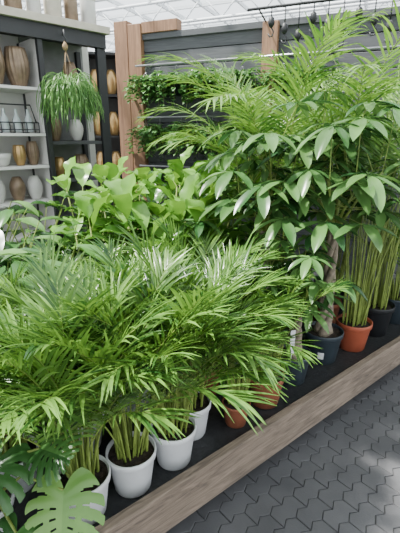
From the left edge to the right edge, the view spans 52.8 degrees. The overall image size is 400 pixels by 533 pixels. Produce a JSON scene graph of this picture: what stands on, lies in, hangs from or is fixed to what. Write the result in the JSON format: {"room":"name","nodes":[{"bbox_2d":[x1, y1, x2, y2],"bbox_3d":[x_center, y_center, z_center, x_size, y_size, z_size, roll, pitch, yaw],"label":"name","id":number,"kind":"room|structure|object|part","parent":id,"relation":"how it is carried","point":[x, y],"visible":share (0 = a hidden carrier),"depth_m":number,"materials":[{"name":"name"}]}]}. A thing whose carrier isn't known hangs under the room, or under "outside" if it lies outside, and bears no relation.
{"room":"plant shop","nodes":[
{"label":"plant shop","id":0,"kind":"room"},
{"bbox_2d":[18,41,98,193],"bbox_3d":[-2.458,-0.812,3.438,3.500,2.620,0.060,-17,24,-41],"label":"wall","id":1,"kind":"structure","parent":0,"point":[84,49],"depth_m":4.44,"materials":[{"name":"white paint"}]},
{"bbox_2d":[123,68,168,104],"bbox_3d":[-0.590,-1.934,4.335,0.490,0.390,0.562,8,19,22],"label":"planter","id":2,"kind":"object","parent":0,"point":[139,81],"depth_m":4.25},
{"bbox_2d":[125,118,167,161],"bbox_3d":[-0.593,-1.430,4.560,0.584,0.487,0.533,8,19,22],"label":"planter","id":3,"kind":"object","parent":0,"point":[159,126],"depth_m":4.44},
{"bbox_2d":[136,167,177,200],"bbox_3d":[-0.462,-0.941,4.617,0.638,0.432,0.764,8,19,22],"label":"planter","id":4,"kind":"object","parent":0,"point":[162,174],"depth_m":4.59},
{"bbox_2d":[137,122,178,158],"bbox_3d":[-0.477,-1.427,4.468,0.526,0.436,0.522,8,19,22],"label":"planter","id":5,"kind":"object","parent":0,"point":[154,130],"depth_m":4.36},
{"bbox_2d":[134,66,185,112],"bbox_3d":[-0.439,-1.881,4.298,0.577,0.467,0.563,8,19,22],"label":"planter","id":6,"kind":"object","parent":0,"point":[153,81],"depth_m":4.20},
{"bbox_2d":[151,65,197,108],"bbox_3d":[-0.254,-1.874,4.230,0.541,0.438,0.539,8,19,22],"label":"planter","id":7,"kind":"object","parent":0,"point":[176,87],"depth_m":4.16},
{"bbox_2d":[157,118,205,160],"bbox_3d":[-0.194,-1.373,4.358,0.589,0.470,0.610,8,19,22],"label":"planter","id":8,"kind":"object","parent":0,"point":[173,129],"depth_m":4.26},
{"bbox_2d":[169,69,216,105],"bbox_3d":[-0.092,-1.887,4.189,0.549,0.388,0.559,8,19,22],"label":"planter","id":9,"kind":"object","parent":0,"point":[191,70],"depth_m":4.06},
{"bbox_2d":[173,120,218,157],"bbox_3d":[-0.028,-1.361,4.308,0.574,0.463,0.578,8,19,22],"label":"planter","id":10,"kind":"object","parent":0,"point":[180,147],"depth_m":4.19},
{"bbox_2d":[198,366,221,394],"bbox_3d":[0.029,0.601,2.186,0.186,0.165,0.186,0,18,0],"label":"pot","id":11,"kind":"object","parent":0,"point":[216,368],"depth_m":2.12,"materials":[{"name":"ceramic"}]},
{"bbox_2d":[23,0,399,51],"bbox_3d":[2.136,-3.717,3.835,24.018,0.452,14.560,8,20,23],"label":"roof trusses","id":12,"kind":"object","parent":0,"point":[339,4],"visible":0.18,"depth_m":8.10,"materials":[{"name":"white metal"}]},
{"bbox_2d":[192,373,399,532],"bbox_3d":[1.000,0.018,5.263,22.000,0.073,18.000,0,18,0],"label":"floor","id":13,"kind":"structure","parent":0,"point":[397,373],"depth_m":1.98,"materials":[{"name":"grey concrete"}]},
{"bbox_2d":[0,5,113,278],"bbox_3d":[-1.908,-0.814,3.540,2.430,2.560,0.560,-17,24,-41],"label":"shelf unit","id":14,"kind":"object","parent":13,"relation":"on","point":[40,34],"visible":0.5,"depth_m":3.79,"materials":[{"name":"black metal"}]},
{"bbox_2d":[0,48,4,84],"bbox_3d":[-1.722,-1.667,3.334,0.204,0.310,0.204,0,18,0],"label":"ribbed vase","id":15,"kind":"object","parent":14,"relation":"on","point":[2,62],"visible":0.95,"depth_m":3.33,"materials":[{"name":"brown metal"}]},
{"bbox_2d":[0,179,5,202],"bbox_3d":[-1.819,-0.680,3.615,0.140,0.220,0.140,0,18,0],"label":"ceramic jar","id":16,"kind":"object","parent":14,"relation":"on","point":[2,186],"visible":1,"depth_m":3.60,"materials":[{"name":"white ceramic"}]},
{"bbox_2d":[0,153,10,166],"bbox_3d":[-1.761,-0.941,3.559,0.190,0.110,0.190,0,18,0],"label":"ceramic bowl","id":17,"kind":"object","parent":14,"relation":"on","point":[5,158],"visible":0.98,"depth_m":3.52,"materials":[{"name":"white ceramic"}]},
{"bbox_2d":[3,0,22,8],"bbox_3d":[-1.519,-2.206,3.247,0.144,0.270,0.144,0,18,0],"label":"canister","id":18,"kind":"object","parent":14,"relation":"on","point":[10,3],"visible":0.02,"depth_m":3.22,"materials":[{"name":"brown metal"}]},
{"bbox_2d":[3,46,29,85],"bbox_3d":[-1.574,-1.710,3.469,0.204,0.310,0.204,0,18,0],"label":"ribbed vase","id":19,"kind":"object","parent":14,"relation":"on","point":[17,67],"visible":0.92,"depth_m":3.40,"materials":[{"name":"brown metal"}]},
{"bbox_2d":[9,176,25,200],"bbox_3d":[-1.689,-0.719,3.734,0.140,0.220,0.140,0,18,0],"label":"ceramic jar","id":20,"kind":"object","parent":14,"relation":"on","point":[17,187],"visible":1,"depth_m":3.69,"materials":[{"name":"brown ceramic"}]},
{"bbox_2d":[12,145,25,165],"bbox_3d":[-1.639,-1.010,3.660,0.114,0.180,0.114,0,18,0],"label":"vase","id":21,"kind":"object","parent":14,"relation":"on","point":[18,151],"visible":1,"depth_m":3.62,"materials":[{"name":"gold metal"}]},
{"bbox_2d":[0,103,39,132],"bbox_3d":[-1.700,-1.290,3.508,0.562,0.246,0.109,-17,24,-41],"label":"carrier","id":22,"kind":"object","parent":14,"relation":"on","point":[4,121],"visible":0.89,"depth_m":3.56,"materials":[{"name":"black metal"}]},
{"bbox_2d":[26,141,38,164],"bbox_3d":[-1.559,-1.057,3.755,0.115,0.210,0.113,0,18,0],"label":"ribbed vase","id":23,"kind":"object","parent":14,"relation":"on","point":[32,151],"visible":1,"depth_m":3.72,"materials":[{"name":"brown ceramic"}]},
{"bbox_2d":[25,0,41,12],"bbox_3d":[-1.396,-2.243,3.359,0.124,0.270,0.124,0,18,0],"label":"canister","id":24,"kind":"object","parent":14,"relation":"on","point":[31,5],"visible":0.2,"depth_m":3.34,"materials":[{"name":"ceramic"}]},
{"bbox_2d":[27,175,42,199],"bbox_3d":[-1.573,-0.753,3.839,0.140,0.220,0.140,0,18,0],"label":"ceramic jar","id":25,"kind":"object","parent":14,"relation":"on","point":[34,184],"visible":1,"depth_m":3.79,"materials":[{"name":"white ceramic"}]},
{"bbox_2d":[43,0,62,17],"bbox_3d":[-1.274,-2.279,3.470,0.154,0.270,0.154,0,18,0],"label":"canister","id":26,"kind":"object","parent":14,"relation":"on","point":[51,7],"visible":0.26,"depth_m":3.43,"materials":[{"name":"white ceramic"}]},
{"bbox_3d":[-1.440,-1.004,4.288,0.630,2.460,0.015,-17,24,-41],"label":"panel","id":27,"kind":"part","parent":14,"relation":"part of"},
{"bbox_2d":[50,114,61,140],"bbox_3d":[-1.399,-1.327,3.857,0.145,0.240,0.142,0,18,0],"label":"ribbed vase","id":28,"kind":"object","parent":14,"relation":"on","point":[57,129],"visible":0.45,"depth_m":3.82,"materials":[{"name":"brown ceramic"}]},
{"bbox_2d":[55,157,64,176],"bbox_3d":[-1.385,-0.979,3.985,0.120,0.200,0.120,0,18,0],"label":"vase","id":29,"kind":"object","parent":14,"relation":"on","point":[59,161],"visible":0.68,"depth_m":3.94,"materials":[{"name":"gold metal"}]},
{"bbox_2d":[63,62,76,77],"bbox_3d":[-1.240,-1.811,3.860,0.145,0.260,0.142,0,18,0],"label":"ribbed vase","id":30,"kind":"object","parent":14,"relation":"on","point":[68,67],"visible":0.34,"depth_m":3.79,"materials":[{"name":"brown wood"}]},
{"bbox_2d":[36,29,104,131],"bbox_3d":[-1.113,-1.558,3.385,0.545,0.820,0.582,-9,20,-26],"label":"hanging plant","id":31,"kind":"object","parent":14,"relation":"hanging from","point":[74,92],"visible":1,"depth_m":3.29,"materials":[{"name":"plant"}]},
{"bbox_3d":[-1.099,-1.659,3.311,0.139,0.351,0.122,0,18,0],"label":"cord","id":32,"kind":"part","parent":31,"relation":"part of","materials":[{"name":"fabric"}]},
{"bbox_2d":[63,0,78,20],"bbox_3d":[-1.151,-2.315,3.582,0.124,0.270,0.124,0,18,0],"label":"canister","id":33,"kind":"object","parent":14,"relation":"on","point":[70,6],"visible":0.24,"depth_m":3.55,"materials":[{"name":"brown metal"}]},
{"bbox_2d":[69,119,82,140],"bbox_3d":[-1.233,-1.357,4.015,0.140,0.200,0.140,0,18,0],"label":"ceramic jar","id":34,"kind":"object","parent":14,"relation":"on","point":[75,130],"visible":0.94,"depth_m":3.97,"materials":[{"name":"white ceramic"}]},
{"bbox_2d":[74,154,88,163],"bbox_3d":[-1.219,-1.038,4.133,0.166,0.220,0.162,0,18,0],"label":"ribbed vase","id":35,"kind":"object","parent":14,"relation":"on","point":[80,158],"visible":0.43,"depth_m":4.06,"materials":[{"name":"brown ceramic"}]},
{"bbox_2d":[79,0,96,23],"bbox_3d":[-1.028,-2.352,3.694,0.144,0.270,0.144,0,18,0],"label":"canister","id":36,"kind":"object","parent":14,"relation":"on","point":[87,7],"visible":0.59,"depth_m":3.65,"materials":[{"name":"ceramic"}]},
{"bbox_2d":[88,51,121,214],"bbox_3d":[-1.149,-1.480,5.526,0.800,2.600,0.330,-3,18,-10],"label":"shelf","id":37,"kind":"object","parent":13,"relation":"on","point":[110,56],"visible":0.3,"depth_m":5.29,"materials":[{"name":"black metal"}]},
{"bbox_2d":[113,21,148,229],"bbox_3d":[-0.769,-1.345,4.819,0.340,2.780,0.120,8,19,22],"label":"post","id":38,"kind":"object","parent":13,"relation":"on","point":[129,44],"depth_m":4.55,"materials":[{"name":"brown wood"}]},
{"bbox_3d":[-0.769,-1.345,4.819,0.340,2.780,0.120,8,19,22],"label":"post panel","id":39,"kind":"part","parent":38,"relation":"part of","materials":[{"name":"brown wood"}]},
{"bbox_2d":[141,18,181,33],"bbox_3d":[-0.412,-2.542,4.280,0.430,0.110,0.120,8,19,22],"label":"beam","id":40,"kind":"structure","parent":38,"relation":"attached to","point":[172,24],"depth_m":4.22,"materials":[{"name":"brown wood"}]},
{"bbox_2d":[144,15,399,278],"bbox_3d":[1.544,-0.960,3.921,4.680,2.603,0.050,8,19,22],"label":"boards","id":41,"kind":"object","parent":38,"relation":"attached to","point":[228,44],"visible":0.25,"depth_m":4.12,"materials":[{"name":"grey wood"}]},
{"bbox_2d":[135,45,399,174],"bbox_3d":[1.032,-1.456,3.866,3.700,1.062,0.171,8,19,22],"label":"rails","id":42,"kind":"object","parent":41,"relation":"attached to","point":[397,46],"visible":0.44,"depth_m":4.12,"materials":[{"name":"grey metal"}]},
{"bbox_2d":[181,64,227,109],"bbox_3d":[0.060,-1.819,4.076,0.553,0.448,0.536,8,19,22],"label":"planter","id":43,"kind":"object","parent":42,"relation":"hanging from","point":[185,86],"depth_m":4.03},
{"bbox_2d":[186,117,231,159],"bbox_3d":[0.145,-1.336,4.222,0.565,0.458,0.498,8,19,22],"label":"planter","id":44,"kind":"object","parent":42,"relation":"hanging from","point":[205,135],"depth_m":4.13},
{"bbox_2d":[196,61,249,112],"bbox_3d":[0.262,-1.780,4.011,0.577,0.482,0.569,8,19,22],"label":"planter","id":45,"kind":"object","parent":42,"relation":"hanging from","point":[209,69],"depth_m":3.90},
{"bbox_2d":[203,121,247,158],"bbox_3d":[0.272,-1.307,4.139,0.560,0.462,0.493,8,19,22],"label":"planter","id":46,"kind":"object","parent":42,"relation":"hanging from","point":[215,122],"depth_m":4.06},
{"bbox_2d":[221,124,246,153],"bbox_3d":[0.467,-1.310,4.089,0.564,0.424,0.539,8,19,22],"label":"planter","id":47,"kind":"object","parent":42,"relation":"hanging from","point":[241,138],"depth_m":4.06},
{"bbox_2d":[215,66,268,104],"bbox_3d":[0.405,-1.775,3.932,0.546,0.443,0.496,8,19,22],"label":"planter","id":48,"kind":"object","parent":42,"relation":"hanging from","point":[250,75],"depth_m":3.83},
{"bbox_2d":[256,63,307,100],"bbox_3d":[0.764,-1.729,3.818,0.564,0.461,0.613,8,19,22],"label":"planter","id":49,"kind":"object","parent":42,"relation":"hanging from","point":[265,83],"depth_m":3.74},
{"bbox_2d":[283,56,343,100],"bbox_3d":[1.046,-1.706,3.716,0.530,0.440,0.547,8,19,22],"label":"plant","id":50,"kind":"object","parent":42,"relation":"hanging from","point":[323,66],"depth_m":3.57,"materials":[{"name":"green plant"}]},
{"bbox_2d":[142,6,399,40],"bbox_3d":[1.546,-2.206,3.521,4.680,0.060,0.121,8,19,22],"label":"cap rail","id":51,"kind":"object","parent":41,"relation":"attached to","point":[303,20],"visible":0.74,"depth_m":3.93,"materials":[{"name":"white metal"}]},
{"bbox_2d":[247,0,392,50],"bbox_3d":[1.586,-2.010,3.310,2.400,0.367,0.371,8,19,22],"label":"hook rail","id":52,"kind":"object","parent":41,"relation":"attached to","point":[313,17],"visible":0.7,"depth_m":3.40,"materials":[{"name":"black metal"}]},
{"bbox_2d":[254,20,279,231],"bbox_3d":[0.671,-1.056,4.190,0.150,2.620,0.060,8,19,22],"label":"trim","id":53,"kind":"structure","parent":13,"relation":"on","point":[268,43],"depth_m":3.82,"materials":[{"name":"brown wood"}]},
{"bbox_2d":[166,364,399,532],"bbox_3d":[0.729,1.010,2.117,5.090,0.031,3.998,0,18,0],"label":"paving stones","id":54,"kind":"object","parent":13,"relation":"on","point":[363,454],"visible":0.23,"depth_m":1.94,"materials":[{"name":"concrete"}]},
{"bbox_2d":[5,269,399,532],"bbox_3d":[-0.259,0.481,3.162,4.538,0.330,2.778,-14,23,-37],"label":"display table","id":55,"kind":"object","parent":54,"relation":"on","point":[224,454],"visible":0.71,"depth_m":1.86,"materials":[{"name":"brown wood"}]},
{"bbox_2d":[0,261,32,435],"bbox_3d":[-0.967,0.374,1.780,0.898,0.848,0.853,0,18,0],"label":"areca palm","id":56,"kind":"object","parent":55,"relation":"on","point":[18,272],"visible":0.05,"depth_m":1.68,"materials":[{"name":"plant"}]},
{"bbox_2d":[0,341,49,437],"bbox_3d":[-0.878,0.580,1.235,0.851,0.793,0.832,-8,20,-23],"label":"areca palm","id":57,"kind":"object","parent":55,"relation":"on","point":[1,379],"visible":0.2,"depth_m":1.16,"materials":[{"name":"plant"}]},
{"bbox_2d":[0,247,51,302],"bbox_3d":[-1.292,0.305,2.107,1.058,0.778,1.086,7,19,19],"label":"peace lily","id":58,"kind":"object","parent":55,"relation":"on","point":[8,253],"visible":0.2,"depth_m":2.15,"materials":[{"name":"green plant"}]},
{"bbox_2d":[0,200,72,291],"bbox_3d":[-1.465,0.019,2.747,1.222,0.926,1.154,-10,21,-29],"label":"peace lily","id":59,"kind":"object","parent":55,"relation":"on","point":[32,221],"visible":0.23,"depth_m":2.66,"materials":[{"name":"green plant"}]},
{"bbox_2d":[4,253,71,303],"bbox_3d":[-1.017,0.333,2.053,1.066,0.757,1.017,-15,23,-39],"label":"peace lily","id":60,"kind":"object","parent":55,"relation":"on","point":[28,285],"visible":0.05,"depth_m":2.05,"materials":[{"name":"green plant"}]},
{"bbox_2d":[0,216,87,280],"bbox_3d":[-1.168,0.159,2.442,1.145,0.848,1.111,0,18,0],"label":"peace lily","id":61,"kind":"object","parent":55,"relation":"on","point":[57,239],"visible":0.09,"depth_m":2.46,"materials":[{"name":"green plant"}]},
{"bbox_2d":[0,428,104,532],"bbox_3d":[-0.576,0.761,1.228,0.554,0.453,0.330,4,19,13],"label":"monstera","id":62,"kind":"object","parent":55,"relation":"on","point":[58,497],"visible":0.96,"depth_m":1.22,"materials":[{"name":"plant"}]},
{"bbox_2d":[0,493,14,531],"bbox_3d":[-0.732,0.863,1.372,0.202,0.170,0.202,0,18,0],"label":"pot","id":63,"kind":"object","parent":62,"relation":"on","point":[12,496],"depth_m":1.36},
{"bbox_2d":[0,191,107,275],"bbox_3d":[-1.148,-0.039,2.910,1.222,0.935,1.116,0,18,0],"label":"peace lily","id":64,"kind":"object","parent":55,"relation":"on","point":[5,214],"visible":0.2,"depth_m":2.63,"materials":[{"name":"green plant"}]},
{"bbox_2d":[0,238,116,312],"bbox_3d":[-0.866,0.229,2.347,0.996,0.774,1.027,-5,19,-15],"label":"peace lily","id":65,"kind":"object","parent":55,"relation":"on","point":[84,246],"visible":0.06,"depth_m":2.17,"materials":[{"name":"green plant"}]},
{"bbox_2d":[0,283,121,496],"bbox_3d":[-0.741,0.458,1.482,0.858,0.873,1.006,-9,20,-25],"label":"areca palm","id":66,"kind":"object","parent":55,"relation":"on","point":[9,444],"visible":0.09,"depth_m":1.34,"materials":[{"name":"plant"}]},
{"bbox_2d":[0,433,38,496],"bbox_3d":[-0.729,0.793,1.596,0.186,0.165,0.186,0,18,0],"label":"pot","id":67,"kind":"object","parent":66,"relation":"on","point":[26,488],"depth_m":1.58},
{"bbox_2d":[0,229,135,298],"bbox_3d":[-0.646,0.278,2.070,0.907,0.853,0.880,0,18,0],"label":"areca palm","id":68,"kind":"object","parent":55,"relation":"on","point":[42,246],"visible":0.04,"depth_m":2.15,"materials":[{"name":"plant"}]},
{"bbox_2d":[45,156,141,257],"bbox_3d":[-0.773,-0.227,3.081,0.731,1.187,0.688,-9,20,-26],"label":"fiddle leaf fig","id":69,"kind":"object","parent":55,"relation":"on","point":[81,172],"visible":0.24,"depth_m":2.92,"materials":[{"name":"green plant"}]},
{"bbox_2d":[0,247,188,451],"bbox_3d":[-0.505,0.387,1.719,0.941,0.862,0.934,-12,21,-32],"label":"areca palm","id":70,"kind":"object","parent":55,"relation":"on","point":[15,296],"visible":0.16,"depth_m":1.59,"materials":[{"name":"plant"}]},
{"bbox_2d":[67,412,103,451],"bbox_3d":[-0.516,0.727,1.799,0.186,0.165,0.186,0,18,0],"label":"potted plant","id":71,"kind":"object","parent":70,"relation":"on","point":[102,412],"depth_m":1.74,"materials":[{"name":"green plant"}]},
{"bbox_2d":[50,190,149,263],"bbox_3d":[-0.632,0.007,2.634,0.668,1.019,0.739,0,18,0],"label":"fiddle leaf fig","id":72,"kind":"object","parent":55,"relation":"on","point":[85,201],"visible":0.27,"depth_m":2.40,"materials":[{"name":"green plant"}]},
{"bbox_2d":[0,257,206,524],"bbox_3d":[-0.441,0.465,1.361,1.040,0.935,0.925,-10,21,-28],"label":"areca palm","id":73,"kind":"object","parent":55,"relation":"on","point":[98,465],"visible":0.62,"depth_m":1.26,"materials":[{"name":"plant"}]},
{"bbox_2d":[58,453,110,524],"bbox_3d":[-0.422,0.826,1.477,0.196,0.175,0.196,0,18,0],"label":"pot","id":74,"kind":"object","parent":73,"relation":"on","point":[102,472],"depth_m":1.45,"materials":[{"name":"white ceramic"}]},
{"bbox_2d":[63,167,172,249],"bbox_3d":[-0.518,-0.113,2.830,0.709,1.127,0.680,13,22,36],"label":"fiddle leaf fig","id":75,"kind":"object","parent":55,"relation":"on","point":[154,195],"visible":0.06,"depth_m":2.65,"materials":[{"name":"green plant"}]},
{"bbox_2d":[24,232,235,417],"bbox_3d":[-0.272,0.299,1.898,0.948,0.918,0.884,14,23,37],"label":"areca palm","id":76,"kind":"object","parent":55,"relation":"on","point":[107,252],"visible":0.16,"depth_m":1.92,"materials":[{"name":"plant"}]},
{"bbox_2d":[119,389,149,417],"bbox_3d":[-0.328,0.652,2.031,0.186,0.165,0.186,0,18,0],"label":"pot","id":77,"kind":"object","parent":76,"relation":"on","point":[128,408],"depth_m":1.97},
{"bbox_2d":[0,245,278,498],"bbox_3d":[-0.260,0.436,1.519,1.013,0.893,1.109,0,18,0],"label":"areca palm","id":78,"kind":"object","parent":55,"relation":"on","point":[130,455],"visible":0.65,"depth_m":1.36,"materials":[{"name":"plant"}]},
{"bbox_2d":[105,431,155,498],"bbox_3d":[-0.268,0.789,1.591,0.196,0.175,0.196,0,18,0],"label":"pot","id":79,"kind":"object","parent":78,"relation":"on","point":[131,473],"depth_m":1.53,"materials":[{"name":"white ceramic"}]},
{"bbox_2d":[102,156,177,232],"bbox_3d":[-0.522,-0.327,3.409,0.667,1.174,0.729,16,24,40],"label":"fiddle leaf fig","id":80,"kind":"object","parent":55,"relation":"on","point":[140,173],"visible":0.07,"depth_m":3.24,"materials":[{"name":"green plant"}]},
{"bbox_2d":[66,221,216,277],"bbox_3d":[-0.283,0.200,2.309,0.900,0.853,0.854,-4,18,-12],"label":"areca palm","id":81,"kind":"object","parent":55,"relation":"on","point":[125,254],"visible":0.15,"depth_m":2.32,"materials":[{"name":"plant"}]},
{"bbox_2d":[84,173,211,260],"bbox_3d":[-0.287,-0.021,2.559,0.709,1.118,0.672,5,19,14],"label":"fiddle leaf fig","id":82,"kind":"object","parent":55,"relation":"on","point":[124,204],"visible":0.26,"depth_m":2.41,"materials":[{"name":"green plant"}]},
{"bbox_2d":[38,247,294,470],"bbox_3d":[-0.124,0.395,1.599,0.930,0.920,1.061,0,18,0],"label":"areca palm","id":83,"kind":"object","parent":55,"relation":"on","point":[176,455],"visible":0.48,"depth_m":1.51,"materials":[{"name":"plant"}]},
{"bbox_2d":[150,415,196,470],"bbox_3d":[-0.112,0.748,1.718,0.196,0.175,0.196,0,18,0],"label":"pot","id":84,"kind":"object","parent":83,"relation":"on","point":[176,455],"depth_m":1.66,"materials":[{"name":"white ceramic"}]},
{"bbox_2d":[130,162,210,247],"bbox_3d":[-0.238,-0.218,3.096,0.658,1.160,0.812,0,18,0],"label":"fiddle leaf fig","id":85,"kind":"object","parent":55,"relation":"on","point":[177,176],"visible":0.09,"depth_m":2.94,"materials":[{"name":"green plant"}]},
{"bbox_2d":[77,219,309,440],"bbox_3d":[-0.014,0.313,1.716,0.959,1.004,1.023,8,20,24],"label":"areca palm","id":86,"kind":"object","parent":55,"relation":"on","point":[201,404],"visible":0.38,"depth_m":1.65,"materials":[{"name":"plant"}]},
{"bbox_2d":[170,392,210,440],"bbox_3d":[-0.046,0.695,1.881,0.196,0.175,0.196,0,18,0],"label":"pot","id":87,"kind":"object","parent":86,"relation":"on","point":[202,407],"depth_m":1.83,"materials":[{"name":"white ceramic"}]},
{"bbox_2d":[158,146,231,247],"bbox_3d":[-0.058,-0.385,3.468,0.683,1.249,0.660,13,22,35],"label":"fiddle leaf fig","id":88,"kind":"object","parent":55,"relation":"on","point":[187,153],"visible":0.06,"depth_m":3.37,"materials":[{"name":"green plant"}]},
{"bbox_2d":[149,174,253,309],"bbox_3d":[0.029,-0.014,2.545,0.703,1.113,0.671,-13,22,-34],"label":"fiddle leaf fig","id":89,"kind":"object","parent":55,"relation":"on","point":[194,207],"visible":0.22,"depth_m":2.38,"materials":[{"name":"green plant"}]},
{"bbox_2d":[165,169,253,258],"bbox_3d":[0.045,-0.114,2.825,0.674,1.130,0.784,0,18,0],"label":"fiddle leaf fig","id":90,"kind":"object","parent":55,"relation":"on","point":[187,172],"visible":0.07,"depth_m":2.67,"materials":[{"name":"green plant"}]},
{"bbox_2d":[123,214,307,394],"bbox_3d":[-0.014,0.220,2.085,0.913,0.954,0.933,-11,21,-31],"label":"areca palm","id":91,"kind":"object","parent":55,"relation":"on","point":[202,248],"visible":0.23,"depth_m":2.07,"materials":[{"name":"plant"}]},
{"bbox_2d":[201,149,281,292],"bbox_3d":[0.287,-0.278,3.151,0.716,1.241,0.644,14,22,36],"label":"fiddle leaf fig","id":92,"kind":"object","parent":55,"relation":"on","point":[217,166],"visible":0.14,"depth_m":3.07,"materials":[{"name":"green plant"}]},
{"bbox_2d":[209,310,300,428],"bbox_3d":[0.144,0.468,1.863,0.592,0.619,0.666,0,18,0],"label":"areca palm","id":93,"kind":"object","parent":55,"relation":"on","point":[239,420],"visible":0.3,"depth_m":1.86,"materials":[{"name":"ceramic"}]},
{"bbox_2d":[222,397,250,428],"bbox_3d":[0.174,0.702,1.950,0.137,0.120,0.137,0,18,0],"label":"pot","id":94,"kind":"object","parent":93,"relation":"on","point":[239,421],"depth_m":1.91,"materials":[{"name":"ceramic"}]},
{"bbox_2d":[169,99,358,353],"bbox_3d":[0.319,-0.174,2.408,1.035,1.503,1.060,0,18,0],"label":"tree","id":95,"kind":"object","parent":55,"relation":"on","point":[272,142],"visible":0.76,"depth_m":2.13,"materials":[{"name":"green plant"}]},
{"bbox_2d":[135,2,399,282],"bbox_3d":[0.432,-0.762,3.125,1.908,2.177,1.985,0,18,0],"label":"palm","id":96,"kind":"object","parent":55,"relation":"on","point":[281,98],"visible":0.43,"depth_m":2.71,"materials":[{"name":"green plant"}]},
{"bbox_2d":[138,9,399,286],"bbox_3d":[0.543,-0.542,2.866,1.944,1.920,1.912,-6,19,-18],"label":"palm","id":97,"kind":"object","parent":55,"relation":"on","point":[255,113],"visible":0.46,"depth_m":2.42,"materials":[{"name":"green plant"}]},
{"bbox_2d":[220,239,323,354],"bbox_3d":[0.293,0.219,2.488,0.878,0.706,0.846,-8,20,-22],"label":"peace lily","id":98,"kind":"object","parent":55,"relation":"on","point":[241,242],"visible":0.02,"depth_m":2.44,"materials":[{"name":"green plant"}]},
{"bbox_2d":[203,249,357,409],"bbox_3d":[0.322,0.350,1.957,0.749,0.786,0.808,0,18,0],"label":"areca palm","id":99,"kind":"object","parent":55,"relation":"on","point":[273,297],"visible":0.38,"depth_m":1.89,"materials":[{"name":"plant"}]},
{"bbox_2d":[248,370,284,409],"bbox_3d":[0.339,0.628,2.095,0.192,0.170,0.192,0,18,0],"label":"pot","id":100,"kind":"object","parent":99,"relation":"on","point":[260,405],"depth_m":2.03,"materials":[{"name":"ceramic"}]},
{"bbox_2d":[221,224,341,321],"bbox_3d":[0.536,0.104,2.829,0.856,0.714,0.933,0,18,0],"label":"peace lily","id":101,"kind":"object","parent":55,"relation":"on","point":[274,267],"visible":0.05,"depth_m":2.78,"materials":[{"name":"green plant"}]},
{"bbox_2d":[196,0,399,313],"bbox_3d":[1.067,-0.642,2.779,1.937,2.163,1.934,-12,21,-32],"label":"palm","id":102,"kind":"object","parent":55,"relation":"on","point":[373,67],"visible":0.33,"depth_m":2.39,"materials":[{"name":"green plant"}]},
{"bbox_2d":[313,278,347,313],"bbox_3d":[1.040,0.230,3.207,0.283,0.240,0.283,0,18,0],"label":"pot","id":103,"kind":"object","parent":102,"relation":"on","point":[342,293],"depth_m":3.13,"materials":[{"name":"ceramic"}]},
{"bbox_2d":[245,233,367,385],"bbox_3d":[0.498,0.243,2.183,0.670,0.848,0.668,0,18,0],"label":"tree","id":104,"kind":"object","parent":55,"relation":"on","point":[302,265],"visible":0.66,"depth_m":2.01,"materials":[{"name":"green plant"}]},
{"bbox_3d":[0.523,0.561,2.286,0.202,0.180,0.202,0,18,0],"label":"pot","id":105,"kind":"part","parent":104,"relation":"part of","materials":[{"name":"stone"}]},
{"bbox_2d":[233,91,399,364],"bbox_3d":[0.730,-0.155,2.261,1.117,1.558,1.064,0,18,0],"label":"tree","id":106,"kind":"object","parent":55,"relation":"on","point":[369,186],"visible":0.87,"depth_m":2.02,"materials":[{"name":"green plant"}]},
{"bbox_3d":[0.759,0.480,2.503,0.238,0.200,0.238,0,18,0],"label":"pot","id":107,"kind":"part","parent":106,"relation":"part of","materials":[{"name":"plastic"}]},
{"bbox_2d":[269,130,399,323],"bbox_3d":[0.910,-0.231,2.805,0.940,1.365,0.948,0,18,0],"label":"tree","id":108,"kind":"object","parent":55,"relation":"on","point":[354,215],"visible":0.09,"depth_m":2.49,"materials":[{"name":"green plant"}]},
{"bbox_3d":[0.922,0.332,2.976,0.222,0.190,0.222,0,18,0],"label":"pot","id":109,"kind":"part","parent":108,"relation":"part of","materials":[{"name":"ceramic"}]},
{"bbox_2d":[289,76,399,336],"bbox_3d":[1.432,-0.482,2.831,1.192,1.826,1.754,-16,24,-40],"label":"palm","id":110,"kind":"object","parent":55,"relation":"on","point":[380,311],"visible":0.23,"depth_m":2.74,"materials":[{"name":"green plant"}]},
{"bbox_2d":[367,297,394,336],"bbox_3d":[1.228,0.360,2.841,0.242,0.220,0.242,0,18,0],"label":"pot","id":111,"kind":"object","parent":110,"relation":"on","point":[380,314],"depth_m":2.76,"materials":[{"name":"black plastic"}]},
{"bbox_2d":[297,80,399,351],"bbox_3d":[1.254,-0.312,2.500,1.188,1.708,1.520,0,18,0],"label":"palm","id":112,"kind":"object","parent":55,"relation":"on","point":[355,323],"visible":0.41,"depth_m":2.54,"materials":[{"name":"plant"}]},
{"bbox_2d":[336,313,372,351],"bbox_3d":[1.001,0.439,2.644,0.226,0.190,0.226,0,18,0],"label":"pot","id":113,"kind":"object","parent":112,"relation":"on","point":[356,333],"depth_m":2.58,"materials":[{"name":"orange ceramic"}]},
{"bbox_2d":[325,201,399,324],"bbox_3d":[1.444,-0.013,2.850,1.047,0.923,0.956,-11,21,-30],"label":"areca palm","id":114,"kind":"object","parent":55,"relation":"on","point":[394,295],"visible":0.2,"depth_m":2.94,"materials":[{"name":"plant"}]},
{"bbox_2d":[386,291,399,324],"bbox_3d":[1.461,0.310,3.025,0.222,0.200,0.222,0,18,0],"label":"pot","id":115,"kind":"object","parent":114,"relation":"on","point":[395,318],"depth_m":2.95,"materials":[{"name":"plastic"}]},
{"label":"glass pane","id":116,"kind":"object","parent":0,"visible":0},
{"bbox_2d":[3,0,399,51],"bbox_3d":[2.440,-4.209,4.396,28.000,0.090,28.001,8,20,23],"label":"bars","id":117,"kind":"object","parent":116,"relation":"attached to","point":[113,18],"depth_m":8.99,"materials":[{"name":"white metal"}]}
]}

